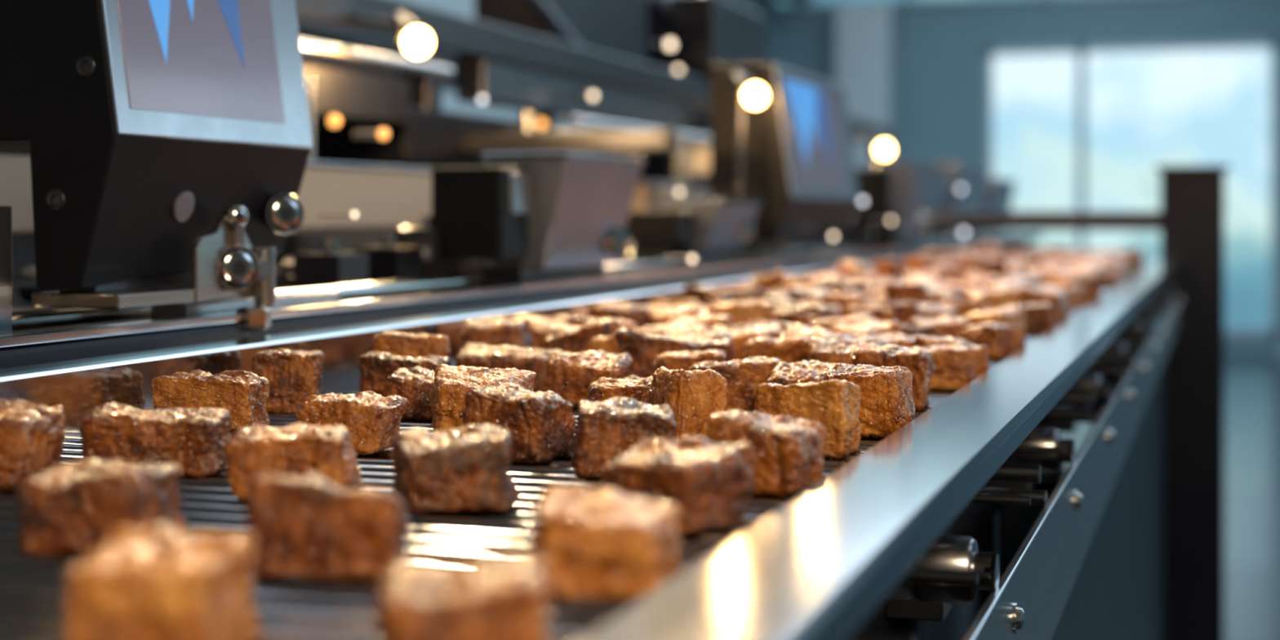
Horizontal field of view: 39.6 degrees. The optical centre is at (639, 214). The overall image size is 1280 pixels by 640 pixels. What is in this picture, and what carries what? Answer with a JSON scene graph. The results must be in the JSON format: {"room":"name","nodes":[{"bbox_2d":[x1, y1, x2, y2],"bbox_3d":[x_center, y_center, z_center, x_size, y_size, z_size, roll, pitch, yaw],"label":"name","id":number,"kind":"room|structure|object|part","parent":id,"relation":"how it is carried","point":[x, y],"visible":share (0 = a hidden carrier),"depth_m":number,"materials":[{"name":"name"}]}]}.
{"room":"processing plant","nodes":[
{"label":"processing plant","id":0,"kind":"room"},
{"bbox_2d":[403,0,759,135],"bbox_3d":[-1.591,-0.607,6.207,0.100,3.200,15.800,0,0,18],"label":"wall","id":1,"kind":"structure","parent":0,"point":[449,103],"depth_m":8.43,"materials":[{"name":"paint"}]},
{"bbox_2d":[835,3,893,168],"bbox_3d":[1.675,-0.282,13.260,0.400,2.550,0.240,0,0,18],"label":"wall column","id":2,"kind":"structure","parent":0,"point":[864,33],"depth_m":13.14,"materials":[{"name":"paint"}]},
{"bbox_2d":[760,0,1279,355],"bbox_3d":[4.217,-0.607,12.666,6.900,3.200,0.100,0,0,18],"label":"wall","id":3,"kind":"structure","parent":0,"point":[940,49],"depth_m":13.19,"materials":[{"name":"teal paint"}]},
{"bbox_2d":[770,0,1045,10],"bbox_3d":[2.483,-1.867,13.155,3.100,0.600,0.045,0,0,18],"label":"window","id":4,"kind":"structure","parent":3,"relation":"in","point":[775,5],"depth_m":13.42,"materials":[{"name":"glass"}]},
{"bbox_2d":[985,40,1278,338],"bbox_3d":[3.536,-0.177,12.869,2.040,2.100,0.100,0,0,18],"label":"window","id":5,"kind":"structure","parent":3,"relation":"in","point":[1077,128],"depth_m":12.86,"materials":[{"name":"clear glass"}]},
{"bbox_2d":[1278,337,1279,355],"bbox_3d":[4.199,0.933,12.612,6.900,0.120,0.015,0,0,18],"label":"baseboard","id":6,"kind":"structure","parent":3,"relation":"attached to","point":[1278,338],"depth_m":12.51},
{"bbox_2d":[1059,354,1279,639],"bbox_3d":[1.734,1.043,5.114,7.100,0.100,16.000,0,0,18],"label":"floor","id":7,"kind":"structure","parent":0,"point":[1251,382],"depth_m":6.31,"materials":[{"name":"concrete"}]},
{"bbox_2d":[0,0,1040,368],"bbox_3d":[-0.072,0.141,2.550,0.771,1.704,5.600,0,0,18],"label":"machine","id":8,"kind":"object","parent":7,"relation":"on","point":[365,248],"visible":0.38,"depth_m":2.05,"materials":[{"name":"paint"}]},
{"bbox_2d":[0,0,313,334],"bbox_3d":[-0.312,-0.068,0.956,0.209,0.264,0.222,0,0,18],"label":"control unit","id":9,"kind":"object","parent":8,"relation":"attached to","point":[168,144],"visible":1,"depth_m":0.89,"materials":[{"name":"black metal"}]},
{"bbox_3d":[-0.249,0.038,0.943,0.050,0.016,0.165,0,0,18],"label":"mount plate","id":10,"kind":"part","parent":9,"relation":"part of","materials":[{"name":"metal"}]},
{"bbox_2d":[347,11,431,56],"bbox_3d":[-0.280,-0.192,1.890,0.149,0.055,0.030,0,0,36],"label":"task lamp","id":11,"kind":"object","parent":8,"relation":"attached to","point":[416,41],"visible":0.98,"depth_m":1.85,"materials":[{"name":"white"}]},
{"bbox_3d":[-0.291,-0.198,1.887,0.133,0.044,0.029,0,0,26],"label":"lamp shade","id":12,"kind":"part","parent":11,"relation":"part of","materials":[{"name":"black metal"}]},
{"bbox_3d":[-0.232,-0.180,1.855,0.030,0.030,0.030,0,0,18],"label":"bulb","id":13,"kind":"part","parent":11,"relation":"part of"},
{"bbox_2d":[431,151,646,287],"bbox_3d":[-0.079,0.004,1.501,0.093,0.108,0.262,0,0,18],"label":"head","id":14,"kind":"object","parent":8,"relation":"on","point":[537,216],"visible":1,"depth_m":1.43},
{"bbox_3d":[-0.065,0.034,1.506,0.066,0.049,0.200,0,0,18],"label":"knob and foot","id":15,"kind":"part","parent":14,"relation":"part of","materials":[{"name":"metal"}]},
{"bbox_2d":[481,151,646,270],"bbox_3d":[-0.061,-0.003,1.525,0.075,0.095,0.204,0,0,18],"label":"hood","id":16,"kind":"object","parent":14,"relation":"attached to","point":[580,204],"depth_m":1.47,"materials":[{"name":"metal"}]},
{"bbox_3d":[0.057,-0.280,3.087,0.580,0.680,4.100,0,0,18],"label":"gantry frame","id":17,"kind":"part","parent":8,"relation":"part of","materials":[{"name":"paint"}]},
{"bbox_2d":[627,199,764,266],"bbox_3d":[0.068,0.021,2.042,0.093,0.075,0.242,0,0,18],"label":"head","id":18,"kind":"object","parent":8,"relation":"on","point":[697,227],"visible":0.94,"depth_m":1.98},
{"bbox_2d":[658,199,764,249],"bbox_3d":[0.085,0.011,2.067,0.075,0.057,0.184,0,0,18],"label":"hood","id":19,"kind":"object","parent":18,"relation":"attached to","point":[715,224],"depth_m":1.99,"materials":[{"name":"metal"}]},
{"bbox_3d":[0.081,0.031,2.047,0.066,0.054,0.180,0,0,18],"label":"knob and foot","id":20,"kind":"part","parent":18,"relation":"part of","materials":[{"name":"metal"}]},
{"bbox_2d":[730,70,766,253],"bbox_3d":[0.133,-0.060,2.192,0.051,0.237,0.028,0,0,39],"label":"task lamp","id":21,"kind":"object","parent":8,"relation":"on","point":[745,89],"visible":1,"depth_m":2.19,"materials":[{"name":"white"}]},
{"bbox_3d":[0.127,-0.060,2.195,0.034,0.237,0.027,0,0,18],"label":"lamp shade","id":22,"kind":"part","parent":21,"relation":"part of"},
{"bbox_3d":[0.142,-0.146,2.185,0.028,0.028,0.028,0,0,18],"label":"bulb","id":23,"kind":"part","parent":21,"relation":"part of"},
{"bbox_2d":[710,62,858,242],"bbox_3d":[0.207,-0.077,2.443,0.107,0.225,0.430,0,0,18],"label":"control unit","id":24,"kind":"object","parent":8,"relation":"attached to","point":[799,160],"visible":0.95,"depth_m":2.25,"materials":[{"name":"brushed steel"},{"name":"dark painted steel"},{"name":"glass"}]},
{"bbox_2d":[849,131,891,156],"bbox_3d":[0.558,-0.181,4.436,0.152,0.077,0.036,0,0,37],"label":"task lamp","id":25,"kind":"object","parent":8,"relation":"attached to","point":[883,148],"visible":0.98,"depth_m":4.40,"materials":[{"name":"white"}]},
{"bbox_3d":[0.546,-0.188,4.432,0.136,0.063,0.035,0,0,24],"label":"lamp shade","id":26,"kind":"part","parent":25,"relation":"part of","materials":[{"name":"grey metal"}]},
{"bbox_3d":[0.605,-0.161,4.401,0.036,0.036,0.036,0,0,18],"label":"bulb","id":27,"kind":"part","parent":25,"relation":"part of","materials":[{"name":"white glass"}]},
{"bbox_2d":[853,160,933,248],"bbox_3d":[0.443,-0.016,3.087,0.093,0.148,0.262,0,0,18],"label":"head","id":28,"kind":"object","parent":8,"relation":"on","point":[895,190],"visible":0.97,"depth_m":3.01},
{"bbox_3d":[0.456,0.029,3.092,0.066,0.059,0.200,0,0,18],"label":"knob and foot","id":29,"kind":"part","parent":28,"relation":"part of","materials":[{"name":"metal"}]},
{"bbox_2d":[871,160,933,235],"bbox_3d":[0.461,-0.028,3.112,0.075,0.125,0.204,0,0,18],"label":"hood","id":30,"kind":"object","parent":28,"relation":"attached to","point":[913,177],"depth_m":3.03,"materials":[{"name":"metal"}]},
{"bbox_2d":[915,169,949,238],"bbox_3d":[0.550,-0.016,3.605,0.093,0.148,0.412,0,0,18],"label":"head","id":31,"kind":"object","parent":8,"relation":"on","point":[937,180],"visible":0.09,"depth_m":3.67},
{"bbox_3d":[0.563,0.029,3.610,0.066,0.059,0.350,0,0,18],"label":"knob and foot","id":32,"kind":"part","parent":31,"relation":"part of","materials":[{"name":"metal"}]},
{"bbox_2d":[928,163,990,237],"bbox_3d":[0.745,-0.029,4.198,0.093,0.173,0.562,0,0,18],"label":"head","id":33,"kind":"object","parent":8,"relation":"on","point":[973,179],"visible":0.42,"depth_m":4.07},
{"bbox_3d":[0.759,0.029,4.203,0.066,0.059,0.500,0,0,18],"label":"knob and foot","id":34,"kind":"part","parent":33,"relation":"part of","materials":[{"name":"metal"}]},
{"bbox_2d":[928,163,990,211],"bbox_3d":[0.763,-0.040,4.223,0.075,0.150,0.504,0,0,18],"label":"hood","id":35,"kind":"object","parent":33,"relation":"attached to","point":[973,179],"depth_m":4.11,"materials":[{"name":"metal"}]},
{"bbox_2d":[982,177,1017,233],"bbox_3d":[0.940,-0.018,4.792,0.093,0.153,0.512,0,0,18],"label":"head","id":36,"kind":"object","parent":8,"relation":"on","point":[999,192],"visible":0.27,"depth_m":4.70},
{"bbox_3d":[0.954,0.029,4.797,0.066,0.059,0.450,0,0,18],"label":"knob and foot","id":37,"kind":"part","parent":36,"relation":"part of","materials":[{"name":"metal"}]},
{"bbox_2d":[984,177,1017,211],"bbox_3d":[0.958,-0.030,4.817,0.075,0.130,0.454,0,0,18],"label":"hood","id":38,"kind":"object","parent":36,"relation":"attached to","point":[999,192],"depth_m":4.71,"materials":[{"name":"metal"}]},
{"bbox_2d":[0,164,1230,639],"bbox_3d":[0.023,0.451,1.575,0.960,1.085,4.413,0,0,18],"label":"conveyor","id":39,"kind":"object","parent":7,"relation":"on","point":[967,521],"visible":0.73,"depth_m":0.80,"materials":[{"name":"metal"}]},
{"bbox_3d":[-0.001,0.093,1.474,0.027,0.060,4.200,0,0,18],"label":"guard rail","id":40,"kind":"part","parent":39,"relation":"part of","materials":[{"name":"metal"}]},
{"bbox_2d":[0,241,1145,639],"bbox_3d":[0.161,0.071,1.401,0.328,0.044,4.040,0,0,18],"label":"chunks","id":41,"kind":"object","parent":39,"relation":"on","point":[705,402],"visible":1,"depth_m":0.63,"materials":[{"name":"brown food"}]},
{"bbox_3d":[0.342,0.090,1.361,0.042,0.014,4.200,0,0,18],"label":"rail","id":42,"kind":"part","parent":39,"relation":"part of","materials":[{"name":"metal"}]},
{"bbox_3d":[0.310,0.158,1.372,0.032,0.090,4.200,0,0,18],"label":"plate","id":43,"kind":"part","parent":39,"relation":"part of","materials":[{"name":"paint"}]},
{"bbox_3d":[0.662,0.451,3.519,0.960,1.085,0.120,0,0,18],"label":"frame","id":44,"kind":"part","parent":39,"relation":"part of","materials":[{"name":"paint"}]},
{"bbox_3d":[0.344,0.173,1.361,0.039,0.064,4.200,0,0,18],"label":"rail","id":45,"kind":"part","parent":39,"relation":"part of","materials":[{"name":"metal"}]},
{"bbox_3d":[1.734,-2.257,5.114,7.100,0.100,16.000,0,0,18],"label":"ceiling","id":46,"kind":"structure","parent":0,"visible":0},
{"bbox_2d":[788,0,812,4],"bbox_3d":[-1.180,-1.895,6.178,0.350,0.625,15.400,0,0,18],"label":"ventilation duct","id":47,"kind":"object","parent":46,"relation":"hanging from","point":[799,2],"visible":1,"depth_m":13.40,"materials":[{"name":"metal"}]}
]}

